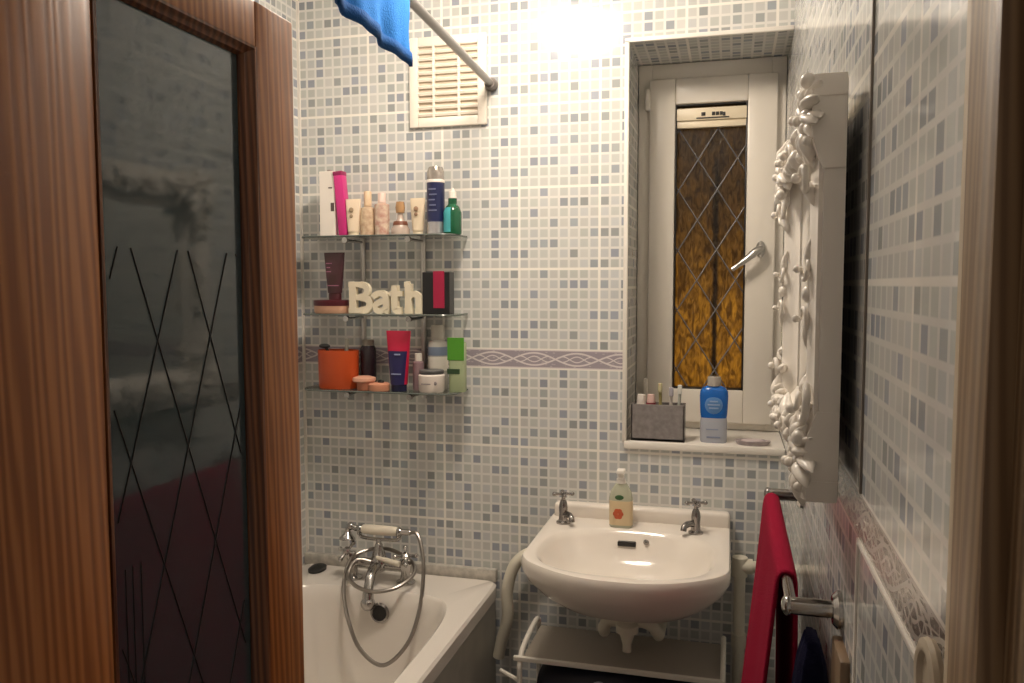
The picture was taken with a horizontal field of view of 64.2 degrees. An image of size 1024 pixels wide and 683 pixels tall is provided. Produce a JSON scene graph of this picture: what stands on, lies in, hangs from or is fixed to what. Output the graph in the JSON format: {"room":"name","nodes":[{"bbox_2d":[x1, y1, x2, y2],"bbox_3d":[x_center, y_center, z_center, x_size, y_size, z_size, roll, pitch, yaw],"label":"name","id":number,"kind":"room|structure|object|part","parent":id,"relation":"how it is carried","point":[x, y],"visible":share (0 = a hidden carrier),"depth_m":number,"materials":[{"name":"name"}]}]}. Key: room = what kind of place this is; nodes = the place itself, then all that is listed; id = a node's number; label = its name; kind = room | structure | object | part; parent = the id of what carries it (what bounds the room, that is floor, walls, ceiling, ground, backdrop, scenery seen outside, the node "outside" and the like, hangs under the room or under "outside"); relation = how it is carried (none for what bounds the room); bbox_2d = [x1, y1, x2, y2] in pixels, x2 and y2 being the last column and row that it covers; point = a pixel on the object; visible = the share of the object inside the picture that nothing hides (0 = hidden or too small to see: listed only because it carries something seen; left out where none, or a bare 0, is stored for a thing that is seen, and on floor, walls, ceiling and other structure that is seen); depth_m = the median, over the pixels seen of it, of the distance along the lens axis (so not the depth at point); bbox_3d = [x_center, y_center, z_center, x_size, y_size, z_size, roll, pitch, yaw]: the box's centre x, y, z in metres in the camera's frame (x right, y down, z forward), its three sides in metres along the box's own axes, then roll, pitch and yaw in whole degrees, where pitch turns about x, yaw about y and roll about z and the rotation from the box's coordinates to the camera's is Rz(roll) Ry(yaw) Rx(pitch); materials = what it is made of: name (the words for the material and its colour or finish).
{"room":"bathroom","nodes":[
{"label":"bathroom","id":0,"kind":"room"},
{"bbox_2d":[253,0,306,565],"bbox_3d":[-0.942,0.167,1.857,0.001,2.570,1.860,1,4,15],"label":"wall","id":1,"kind":"structure","parent":0,"point":[286,9],"depth_m":2.70,"materials":[{"name":"tile"}]},
{"bbox_2d":[299,0,794,682],"bbox_3d":[0.045,0.117,2.553,1.545,2.570,0.001,1,4,15],"label":"wall","id":2,"kind":"structure","parent":0,"point":[475,472],"depth_m":2.56,"materials":[{"name":"tile"}]},
{"bbox_2d":[296,0,308,548],"bbox_3d":[-0.699,-0.234,2.724,0.008,1.890,0.008,1,4,15],"label":"trim","id":3,"kind":"structure","parent":2,"relation":"attached to","point":[297,1],"depth_m":2.72,"materials":[{"name":"white"}]},
{"bbox_2d":[302,233,467,399],"bbox_3d":[-0.410,-0.074,2.583,0.521,0.520,0.145,1,4,15],"label":"shelf unit","id":4,"kind":"object","parent":2,"relation":"attached to","point":[421,238],"visible":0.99,"depth_m":2.56,"materials":[{"name":"grey"}]},
{"bbox_2d":[319,170,338,235],"bbox_3d":[-0.577,-0.438,2.593,0.054,0.209,0.045,1,4,15],"label":"box","id":5,"kind":"object","parent":4,"relation":"on","point":[328,211],"visible":0.86,"depth_m":2.57,"materials":[{"name":"white cardboard"}]},
{"bbox_2d":[313,300,348,313],"bbox_3d":[-0.574,-0.112,2.605,0.117,0.042,0.117,1,4,15],"label":"tub","id":6,"kind":"object","parent":4,"relation":"on","point":[320,306],"visible":0.88,"depth_m":2.56,"materials":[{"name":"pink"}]},
{"bbox_3d":[-0.574,-0.124,2.604,0.117,0.018,0.117,1,4,15],"label":"lid","id":7,"kind":"part","parent":6,"relation":"part of","materials":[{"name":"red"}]},
{"bbox_2d":[324,252,344,299],"bbox_3d":[-0.563,-0.207,2.595,0.072,0.150,0.037,1,4,15],"label":"tube","id":8,"kind":"object","parent":6,"relation":"on","point":[334,262],"visible":1,"depth_m":2.58,"materials":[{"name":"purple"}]},
{"bbox_2d":[318,349,358,388],"bbox_3d":[-0.557,0.087,2.625,0.139,0.122,0.086,1,4,15],"label":"cup","id":9,"kind":"object","parent":4,"relation":"on","point":[337,368],"visible":0.91,"depth_m":2.59,"materials":[{"name":"orange plastic"}]},
{"bbox_2d":[319,344,329,350],"bbox_3d":[-0.598,0.071,2.626,0.046,0.130,0.021,1,4,15],"label":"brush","id":10,"kind":"object","parent":9,"relation":"in","point":[326,346],"visible":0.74,"depth_m":2.62,"materials":[{"name":"black plastic"}]},
{"bbox_2d":[344,338,348,350],"bbox_3d":[-0.533,0.064,2.620,0.020,0.147,0.014,-3,5,-39],"label":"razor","id":11,"kind":"object","parent":9,"relation":"in","point":[346,339],"visible":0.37,"depth_m":2.61,"materials":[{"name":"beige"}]},
{"bbox_2d":[333,171,347,234],"bbox_3d":[-0.534,-0.433,2.571,0.047,0.202,0.035,1,4,15],"label":"tube","id":12,"kind":"object","parent":4,"relation":"on","point":[340,181],"visible":0.83,"depth_m":2.56,"materials":[{"name":"pink plastic"}]},
{"bbox_2d":[346,199,360,234],"bbox_3d":[-0.495,-0.388,2.554,0.038,0.114,0.039,-2,5,-31],"label":"cosmetic tube","id":13,"kind":"object","parent":4,"relation":"on","point":[353,206],"visible":0.94,"depth_m":2.54,"materials":[{"name":"beige plastic"}]},
{"bbox_2d":[352,375,375,390],"bbox_3d":[-0.466,0.130,2.577,0.074,0.044,0.074,1,4,15],"label":"jar","id":14,"kind":"object","parent":4,"relation":"on","point":[362,381],"visible":0.92,"depth_m":2.55,"materials":[{"name":"brown"}]},
{"bbox_3d":[-0.466,0.117,2.576,0.074,0.018,0.074,1,4,15],"label":"lid","id":15,"kind":"part","parent":14,"relation":"part of","materials":[{"name":"pink plastic"}]},
{"bbox_2d":[360,191,374,234],"bbox_3d":[-0.451,-0.400,2.557,0.050,0.138,0.050,1,4,15],"label":"bottle","id":16,"kind":"object","parent":4,"relation":"on","point":[367,221],"visible":0.81,"depth_m":2.54,"materials":[{"name":"beige plastic"}]},
{"bbox_2d":[360,339,376,381],"bbox_3d":[-0.463,0.070,2.635,0.051,0.154,0.051,1,4,15],"label":"bottle","id":17,"kind":"object","parent":4,"relation":"on","point":[368,349],"visible":0.78,"depth_m":2.61,"materials":[{"name":"black plastic"}]},
{"bbox_2d":[368,380,389,391],"bbox_3d":[-0.416,0.136,2.559,0.068,0.034,0.068,1,4,15],"label":"jar","id":18,"kind":"object","parent":4,"relation":"on","point":[378,386],"visible":1,"depth_m":2.53,"materials":[{"name":"brown"}]},
{"bbox_3d":[-0.409,0.153,2.600,0.515,0.006,0.141,1,4,15],"label":"shelf","id":19,"kind":"part","parent":4,"relation":"part of","materials":[{"name":"clear glass"}]},
{"bbox_2d":[374,193,389,234],"bbox_3d":[-0.404,-0.396,2.540,0.047,0.131,0.047,1,4,15],"label":"bottle","id":20,"kind":"object","parent":4,"relation":"on","point":[381,209],"visible":0.84,"depth_m":2.52,"materials":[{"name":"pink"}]},
{"bbox_3d":[-0.410,-0.329,2.567,0.515,0.006,0.141,1,4,15],"label":"shelf","id":21,"kind":"part","parent":4,"relation":"part of","materials":[{"name":"clear glass"}]},
{"bbox_2d":[348,281,422,313],"bbox_3d":[-0.394,-0.136,2.545,0.246,0.103,0.018,1,4,15],"label":"word sign","id":22,"kind":"object","parent":4,"relation":"on","point":[390,300],"visible":0.98,"depth_m":2.54,"materials":[{"name":"beige wood"}]},
{"bbox_3d":[-0.409,-0.086,2.584,0.515,0.006,0.141,1,4,15],"label":"shelf","id":23,"kind":"part","parent":4,"relation":"part of","materials":[{"name":"clear glass"}]},
{"bbox_2d":[386,331,410,390],"bbox_3d":[-0.353,0.060,2.547,0.062,0.187,0.055,-2,4,-26],"label":"tube","id":24,"kind":"object","parent":4,"relation":"on","point":[398,342],"visible":1,"depth_m":2.53,"materials":[{"name":"red"}]},
{"bbox_3d":[-0.357,0.082,2.533,0.064,0.104,0.015,1,4,15],"label":"panel","id":25,"kind":"part","parent":24,"relation":"part of","materials":[{"name":"blue"}]},
{"bbox_2d":[391,201,409,233],"bbox_3d":[-0.345,-0.381,2.525,0.058,0.104,0.058,1,4,15],"label":"perfume bottle","id":26,"kind":"object","parent":4,"relation":"on","point":[400,226],"visible":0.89,"depth_m":2.51,"materials":[{"name":"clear glass"}]},
{"bbox_2d":[410,198,424,233],"bbox_3d":[-0.289,-0.384,2.510,0.037,0.112,0.037,-2,5,-30],"label":"cosmetic tube","id":27,"kind":"object","parent":4,"relation":"on","point":[417,204],"visible":0.91,"depth_m":2.50,"materials":[{"name":"beige plastic"}]},
{"bbox_2d":[413,353,423,390],"bbox_3d":[-0.293,0.095,2.559,0.036,0.116,0.036,1,4,15],"label":"bottle","id":28,"kind":"object","parent":4,"relation":"on","point":[418,364],"visible":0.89,"depth_m":2.54,"materials":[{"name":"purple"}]},
{"bbox_2d":[418,369,444,392],"bbox_3d":[-0.248,0.121,2.519,0.082,0.068,0.082,1,4,15],"label":"jar","id":29,"kind":"object","parent":4,"relation":"on","point":[430,380],"visible":1,"depth_m":2.48,"materials":[{"name":"beige plastic"}]},
{"bbox_3d":[-0.248,0.094,2.517,0.076,0.013,0.076,1,4,15],"label":"lid","id":30,"kind":"part","parent":29,"relation":"part of","materials":[{"name":"grey plastic"}]},
{"bbox_2d":[426,166,444,233],"bbox_3d":[-0.234,-0.432,2.501,0.056,0.208,0.057,1,4,15],"label":"spray can","id":31,"kind":"object","parent":4,"relation":"on","point":[435,181],"visible":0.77,"depth_m":2.48,"materials":[{"name":"blue metal"}]},
{"bbox_2d":[427,325,447,388],"bbox_3d":[-0.235,0.049,2.586,0.065,0.203,0.065,1,4,15],"label":"bottle","id":32,"kind":"object","parent":4,"relation":"on","point":[437,347],"visible":0.73,"depth_m":2.56,"materials":[{"name":"grey plastic"}]},
{"bbox_2d":[422,271,453,313],"bbox_3d":[-0.228,-0.151,2.518,0.088,0.131,0.046,1,4,15],"label":"gift box","id":33,"kind":"object","parent":4,"relation":"on","point":[437,286],"visible":1,"depth_m":2.50,"materials":[{"name":"black cardboard"}]},
{"bbox_3d":[-0.224,-0.158,2.494,0.036,0.113,0.004,1,4,15],"label":"panel","id":34,"kind":"part","parent":33,"relation":"part of","materials":[{"name":"red cardboard"}]},
{"bbox_2d":[443,188,461,234],"bbox_3d":[-0.181,-0.397,2.485,0.055,0.140,0.056,1,4,15],"label":"oil bottle","id":35,"kind":"object","parent":4,"relation":"on","point":[452,214],"visible":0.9,"depth_m":2.47,"materials":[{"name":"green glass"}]},
{"bbox_2d":[447,338,466,391],"bbox_3d":[-0.169,0.071,2.518,0.055,0.168,0.036,1,4,15],"label":"wash bottle","id":36,"kind":"object","parent":4,"relation":"on","point":[456,347],"visible":1,"depth_m":2.50,"materials":[{"name":"green plastic"}]},
{"bbox_2d":[304,551,497,581],"bbox_3d":[-0.376,0.743,2.698,0.678,0.040,0.022,1,4,15],"label":"trim","id":37,"kind":"structure","parent":2,"relation":"attached to","point":[439,569],"depth_m":2.65,"materials":[{"name":"white tile"}]},
{"bbox_2d":[409,32,487,128],"bbox_3d":[-0.200,-0.812,2.547,0.255,0.278,0.014,1,4,15],"label":"air vent","id":38,"kind":"object","parent":2,"relation":"in","point":[444,91],"visible":0.94,"depth_m":2.55,"materials":[{"name":"white plastic"}]},
{"bbox_2d":[410,0,497,91],"bbox_3d":[-0.302,-0.780,1.621,0.040,0.142,1.857,1,4,15],"label":"shower rail","id":39,"kind":"object","parent":2,"relation":"attached to","point":[491,84],"visible":1,"depth_m":2.15,"materials":[{"name":"grey metal"}]},
{"bbox_2d":[335,0,412,66],"bbox_3d":[-0.297,-0.708,1.660,0.061,0.203,0.370,1,4,15],"label":"bath towel","id":40,"kind":"object","parent":39,"relation":"hanging from","point":[387,20],"visible":1,"depth_m":1.72,"materials":[{"name":"blue fabric"}]},
{"bbox_2d":[493,548,526,659],"bbox_3d":[0.029,0.813,2.557,0.180,0.370,0.055,0,4,-2],"label":"hose","id":41,"kind":"object","parent":2,"relation":"attached to","point":[514,565],"visible":0.7,"depth_m":2.54,"materials":[{"name":"beige"}]},
{"bbox_2d":[521,500,730,652],"bbox_3d":[0.317,0.677,2.227,0.536,0.327,0.561,1,4,15],"label":"basin","id":42,"kind":"object","parent":2,"relation":"attached to","point":[650,574],"visible":0.98,"depth_m":2.25,"materials":[{"name":"beige ceramic"}]},
{"bbox_2d":[552,489,574,524],"bbox_3d":[0.164,0.494,2.424,0.080,0.096,0.051,4,5,43],"label":"tap","id":43,"kind":"object","parent":42,"relation":"on","point":[564,514],"visible":1,"depth_m":2.42,"materials":[{"name":"silver metal"}]},
{"bbox_3d":[0.153,0.460,2.432,0.051,0.028,0.051,4,5,43],"label":"cross handle","id":44,"kind":"part","parent":43,"relation":"part of","materials":[{"name":"silver metal"}]},
{"bbox_3d":[0.280,0.788,2.255,0.099,0.070,0.044,3,5,36],"label":"trap arm","id":45,"kind":"part","parent":42,"relation":"part of","materials":[{"name":"beige"}]},
{"bbox_2d":[609,468,632,527],"bbox_3d":[0.320,0.458,2.394,0.069,0.172,0.042,1,4,15],"label":"soap dispenser","id":46,"kind":"object","parent":42,"relation":"on","point":[621,498],"visible":1,"depth_m":2.38,"materials":[{"name":"beige plastic"}]},
{"bbox_2d":[613,509,622,518],"bbox_3d":[0.309,0.503,2.380,0.031,0.031,0.002,1,4,15],"label":"print","id":47,"kind":"object","parent":46,"relation":"attached to","point":[617,513],"depth_m":2.38,"materials":[{"name":"red"}]},
{"bbox_3d":[0.393,0.787,2.347,0.104,0.091,0.286,1,4,15],"label":"trap arm","id":48,"kind":"part","parent":42,"relation":"part of","materials":[{"name":"beige"}]},
{"bbox_2d":[680,498,707,534],"bbox_3d":[0.515,0.501,2.319,0.051,0.096,0.081,4,5,43],"label":"tap","id":49,"kind":"object","parent":42,"relation":"on","point":[694,523],"visible":1,"depth_m":2.32,"materials":[{"name":"silver metal"}]},
{"bbox_3d":[0.525,0.466,2.328,0.051,0.028,0.051,4,5,43],"label":"cross handle","id":50,"kind":"part","parent":49,"relation":"part of","materials":[{"name":"silver metal"}]},
{"bbox_2d":[622,41,629,440],"bbox_3d":[0.341,-0.291,2.445,0.013,1.190,0.012,1,4,15],"label":"trim","id":51,"kind":"structure","parent":2,"relation":"attached to","point":[627,44],"depth_m":2.44,"materials":[{"name":"white"}]},
{"bbox_2d":[627,46,638,437],"bbox_3d":[0.387,-0.301,2.604,0.001,1.187,0.330,1,4,15],"label":"trim","id":52,"kind":"structure","parent":2,"relation":"attached to","point":[634,67],"depth_m":2.58,"materials":[{"name":"plastic"}]},
{"bbox_2d":[624,428,784,455],"bbox_3d":[0.607,0.306,2.580,0.465,0.022,0.342,1,4,15],"label":"window sill","id":53,"kind":"structure","parent":2,"relation":"attached to","point":[692,443],"depth_m":2.44,"materials":[{"name":"white stone"}]},
{"bbox_2d":[631,401,685,442],"bbox_3d":[0.448,0.245,2.499,0.160,0.112,0.063,1,4,15],"label":"caddy","id":54,"kind":"object","parent":53,"relation":"on","point":[665,422],"visible":0.98,"depth_m":2.47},
{"bbox_2d":[637,394,645,403],"bbox_3d":[0.399,0.226,2.505,0.028,0.130,0.034,-4,5,-42],"label":"toothpaste tube","id":55,"kind":"object","parent":54,"relation":"in","point":[641,399],"visible":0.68,"depth_m":2.49,"materials":[{"name":"beige plastic"}]},
{"bbox_2d":[646,394,655,404],"bbox_3d":[0.425,0.226,2.508,0.028,0.130,0.033,-3,5,-40],"label":"toothpaste tube","id":56,"kind":"object","parent":54,"relation":"in","point":[650,397],"visible":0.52,"depth_m":2.49,"materials":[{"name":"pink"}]},
{"bbox_2d":[658,383,661,404],"bbox_3d":[0.452,0.206,2.487,0.016,0.162,0.020,1,4,15],"label":"toothbrush","id":57,"kind":"object","parent":54,"relation":"in","point":[659,384],"visible":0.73,"depth_m":2.48,"materials":[{"name":"yellow plastic"}]},
{"bbox_3d":[0.454,0.208,2.491,0.014,0.158,0.013,1,4,15],"label":"handle","id":58,"kind":"part","parent":57,"relation":"part of","materials":[{"name":"yellow"}]},
{"bbox_2d":[669,387,673,404],"bbox_3d":[0.482,0.212,2.486,0.017,0.150,0.020,1,4,15],"label":"toothbrush","id":59,"kind":"object","parent":54,"relation":"in","point":[671,389],"visible":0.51,"depth_m":2.48,"materials":[{"name":"beige plastic"}]},
{"bbox_3d":[0.483,0.214,2.490,0.015,0.146,0.013,1,4,15],"label":"handle","id":60,"kind":"part","parent":59,"relation":"part of","materials":[{"name":"beige plastic"}]},
{"bbox_2d":[677,385,681,404],"bbox_3d":[0.504,0.209,2.474,0.021,0.158,0.020,1,4,15],"label":"toothbrush","id":61,"kind":"object","parent":54,"relation":"in","point":[679,386],"visible":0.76,"depth_m":2.46,"materials":[{"name":"grey plastic"}]},
{"bbox_3d":[0.504,0.211,2.478,0.019,0.154,0.013,1,4,15],"label":"handle","id":62,"kind":"part","parent":61,"relation":"part of","materials":[{"name":"grey plastic"}]},
{"bbox_2d":[700,376,727,442],"bbox_3d":[0.608,0.204,2.458,0.084,0.199,0.051,1,4,15],"label":"mouthwash bottle","id":63,"kind":"object","parent":53,"relation":"on","point":[713,396],"visible":1,"depth_m":2.44,"materials":[{"name":"blue plastic"}]},
{"bbox_2d":[734,438,770,445],"bbox_3d":[0.713,0.297,2.419,0.104,0.019,0.057,1,4,15],"label":"soap dish","id":64,"kind":"object","parent":53,"relation":"on","point":[740,441],"visible":1,"depth_m":2.40,"materials":[{"name":"grey ceramic"}]},
{"bbox_2d":[625,25,793,42],"bbox_3d":[0.561,-0.882,2.345,0.471,0.013,0.012,1,4,15],"label":"trim","id":65,"kind":"structure","parent":2,"relation":"attached to","point":[786,27],"depth_m":2.34,"materials":[{"name":"white"}]},
{"bbox_2d":[636,56,786,431],"bbox_3d":[0.635,-0.304,2.639,0.460,1.185,0.133,1,4,15],"label":"window","id":66,"kind":"structure","parent":2,"relation":"in","point":[711,134],"depth_m":2.64,"materials":[{"name":"beige plastic"}]},
{"bbox_3d":[0.643,-0.303,2.659,0.226,0.923,0.002,1,4,15],"label":"glass pane","id":67,"kind":"part","parent":66,"relation":"part of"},
{"bbox_2d":[677,105,746,129],"bbox_3d":[0.638,-0.717,2.614,0.221,0.061,0.028,1,4,15],"label":"vent","id":68,"kind":"object","parent":66,"relation":"attached to","point":[689,117],"depth_m":2.61,"materials":[{"name":"white plastic"}]},
{"bbox_3d":[0.743,-0.269,2.570,0.105,0.097,0.051,1,4,15],"label":"handle","id":69,"kind":"part","parent":66,"relation":"part of","materials":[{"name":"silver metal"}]},
{"bbox_3d":[0.830,-0.430,2.558,0.018,0.060,0.016,1,4,15],"label":"striker plate","id":70,"kind":"part","parent":66,"relation":"part of","materials":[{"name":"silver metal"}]},
{"bbox_2d":[630,30,793,66],"bbox_3d":[0.609,-0.889,2.503,0.462,0.001,0.330,1,4,15],"label":"trim","id":71,"kind":"structure","parent":2,"relation":"attached to","point":[769,44],"depth_m":2.47,"materials":[{"name":"tile"}]},
{"bbox_2d":[779,0,967,682],"bbox_3d":[0.593,0.181,1.616,0.001,2.570,2.190,1,4,15],"label":"wall","id":72,"kind":"structure","parent":0,"point":[900,517],"depth_m":0.82,"materials":[{"name":"tile"}]},
{"bbox_2d":[731,555,755,682],"bbox_3d":[0.711,1.021,2.390,0.141,0.788,0.043,1,4,15],"label":"pipe","id":73,"kind":"object","parent":72,"relation":"attached to","point":[742,566],"visible":0.92,"depth_m":2.37,"materials":[{"name":"beige"}]},
{"bbox_2d":[764,487,843,629],"bbox_3d":[0.511,0.385,1.481,0.081,0.107,0.704,1,4,15],"label":"towel rail","id":74,"kind":"object","parent":72,"relation":"attached to","point":[833,608],"visible":0.76,"depth_m":1.16,"materials":[{"name":"silver metal"}]},
{"bbox_2d":[741,493,797,682],"bbox_3d":[0.466,0.648,1.554,0.115,0.615,0.513,1,4,15],"label":"hand towel","id":75,"kind":"object","parent":74,"relation":"hanging from","point":[774,559],"visible":0.94,"depth_m":1.47,"materials":[{"name":"red fabric"}]},
{"bbox_3d":[0.593,0.336,1.793,0.078,0.029,0.029,1,4,15],"label":"post","id":76,"kind":"part","parent":74,"relation":"part of","materials":[{"name":"silver metal"}]},
{"bbox_3d":[0.425,0.380,1.167,0.078,0.029,0.029,1,4,15],"label":"post","id":77,"kind":"part","parent":74,"relation":"part of","materials":[{"name":"silver metal"}]},
{"bbox_2d":[767,72,848,505],"bbox_3d":[0.478,-0.087,1.367,0.065,0.586,0.693,1,4,15],"label":"wall mirror","id":78,"kind":"object","parent":72,"relation":"attached to","point":[810,187],"visible":1,"depth_m":1.07,"materials":[{"name":"white painted wood"},{"name":"mirror glass"}]},
{"bbox_2d":[798,193,809,386],"bbox_3d":[0.502,-0.086,1.360,0.005,0.386,0.475,1,4,15],"label":"mirror glass","id":79,"kind":"object","parent":78,"relation":"attached to","point":[803,205],"depth_m":1.55,"materials":[{"name":"silver mirror"}]},
{"bbox_2d":[791,627,827,682],"bbox_3d":[0.447,0.688,1.235,0.058,0.500,0.092,1,4,15],"label":"hand towel","id":80,"kind":"object","parent":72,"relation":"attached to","point":[810,663],"visible":1,"depth_m":1.19,"materials":[{"name":"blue fabric"}]},
{"bbox_2d":[831,636,849,682],"bbox_3d":[0.448,0.808,1.137,0.015,0.785,0.088,1,4,15],"label":"trim","id":81,"kind":"structure","parent":72,"relation":"attached to","point":[840,663],"depth_m":1.10,"materials":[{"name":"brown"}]},
{"bbox_2d":[858,0,875,493],"bbox_3d":[0.428,-0.436,0.958,0.007,1.248,0.006,1,4,15],"label":"trim","id":82,"kind":"structure","parent":72,"relation":"attached to","point":[873,1],"depth_m":0.98,"materials":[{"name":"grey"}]},
{"bbox_2d":[852,537,914,682],"bbox_3d":[0.378,0.888,0.855,0.007,1.264,0.426,1,4,15],"label":"trim","id":83,"kind":"structure","parent":72,"relation":"attached to","point":[859,545],"depth_m":0.92,"materials":[{"name":"white"}]},
{"bbox_2d":[913,636,943,682],"bbox_3d":[0.324,0.266,0.635,0.010,0.070,0.070,1,4,15],"label":"wall fitting","id":84,"kind":"object","parent":72,"relation":"attached to","point":[928,667],"visible":1,"depth_m":0.63,"materials":[{"name":"beige"}]},
{"bbox_3d":[-0.152,1.517,1.229,1.995,0.040,2.880,1,4,15],"label":"floor","id":85,"kind":"structure","parent":0,"visible":0},
{"bbox_2d":[302,564,495,682],"bbox_3d":[-0.588,1.130,1.903,0.687,0.640,1.672,1,4,15],"label":"bath","id":86,"kind":"object","parent":85,"relation":"on","point":[453,641],"visible":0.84,"depth_m":2.50,"materials":[{"name":"beige ceramic"}]},
{"bbox_2d":[308,563,326,573],"bbox_3d":[-0.643,0.745,2.698,0.054,0.020,0.081,1,4,15],"label":"plug","id":87,"kind":"object","parent":86,"relation":"on","point":[316,568],"visible":1,"depth_m":2.68,"materials":[{"name":"black rubber"}]},
{"bbox_2d":[338,522,424,666],"bbox_3d":[-0.419,0.774,2.529,0.313,0.378,0.219,1,4,11],"label":"mixer tap","id":88,"kind":"object","parent":86,"relation":"on","point":[378,562],"visible":1,"depth_m":2.56,"materials":[{"name":"silver metal"}]},
{"bbox_3d":[-0.525,0.673,2.603,0.064,0.067,0.059,0,4,-3],"label":"cross handle","id":89,"kind":"part","parent":88,"relation":"part of","materials":[{"name":"silver metal"}]},
{"bbox_3d":[-0.437,0.758,2.526,0.044,0.122,0.121,0,4,4],"label":"spout","id":90,"kind":"part","parent":88,"relation":"part of","materials":[{"name":"silver metal"}]},
{"bbox_3d":[-0.388,0.687,2.551,0.083,0.026,0.019,1,4,20],"label":"lever","id":91,"kind":"part","parent":88,"relation":"part of","materials":[{"name":"beige ceramic"}]},
{"bbox_3d":[-0.332,0.677,2.551,0.064,0.067,0.059,2,5,32],"label":"cross handle","id":92,"kind":"part","parent":88,"relation":"part of","materials":[{"name":"silver metal"}]},
{"bbox_3d":[-0.273,1.146,1.820,0.013,0.620,1.665,1,4,15],"label":"panel","id":93,"kind":"part","parent":86,"relation":"part of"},
{"bbox_2d":[499,616,725,682],"bbox_3d":[0.284,1.129,2.339,0.628,0.580,0.251,1,4,15],"label":"storage rack","id":94,"kind":"object","parent":85,"relation":"on","point":[671,659],"visible":1,"depth_m":2.29,"materials":[{"name":"beige metal"}]},
{"bbox_2d":[537,664,693,682],"bbox_3d":[0.315,0.990,2.321,0.525,0.207,0.215,1,4,15],"label":"bag","id":95,"kind":"object","parent":94,"relation":"on","point":[547,673],"visible":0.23,"depth_m":2.26,"materials":[{"name":"black fabric"}]},
{"bbox_2d":[524,625,720,678],"bbox_3d":[0.316,0.878,2.312,0.533,0.006,0.225,1,4,15],"label":"shelf","id":96,"kind":"object","parent":94,"relation":"attached to","point":[551,645],"depth_m":2.29,"materials":[{"name":"beige"}]},
{"bbox_3d":[-0.464,0.244,0.717,1.615,2.570,0.100,1,4,15],"label":"wall","id":97,"kind":"structure","parent":0,"visible":0},
{"bbox_2d":[0,0,303,682],"bbox_3d":[-0.362,0.555,0.889,0.035,1.907,0.493,1,4,15],"label":"door","id":98,"kind":"structure","parent":97,"relation":"in","point":[150,484],"depth_m":0.83,"materials":[{"name":"brown wood"}]},
{"bbox_3d":[-0.357,0.475,0.912,0.006,1.634,0.254,1,4,15],"label":"glass panel","id":99,"kind":"part","parent":98,"relation":"part of","materials":[{"name":"grey glass"}]},
{"bbox_3d":[-0.349,0.476,0.910,0.023,1.642,0.262,1,4,15],"label":"moulding","id":100,"kind":"part","parent":98,"relation":"part of","materials":[{"name":"brown wood"}]},
{"bbox_3d":[-0.357,-0.371,0.853,0.034,0.055,0.264,1,4,15],"label":"rail","id":101,"kind":"part","parent":98,"relation":"part of","materials":[{"name":"brown wood"}]},
{"bbox_2d":[943,0,1023,682],"bbox_3d":[0.307,0.544,0.494,0.080,2.000,0.210,1,4,15],"label":"trim","id":102,"kind":"structure","parent":97,"relation":"attached to","point":[986,641],"depth_m":0.46,"materials":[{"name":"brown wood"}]}
]}

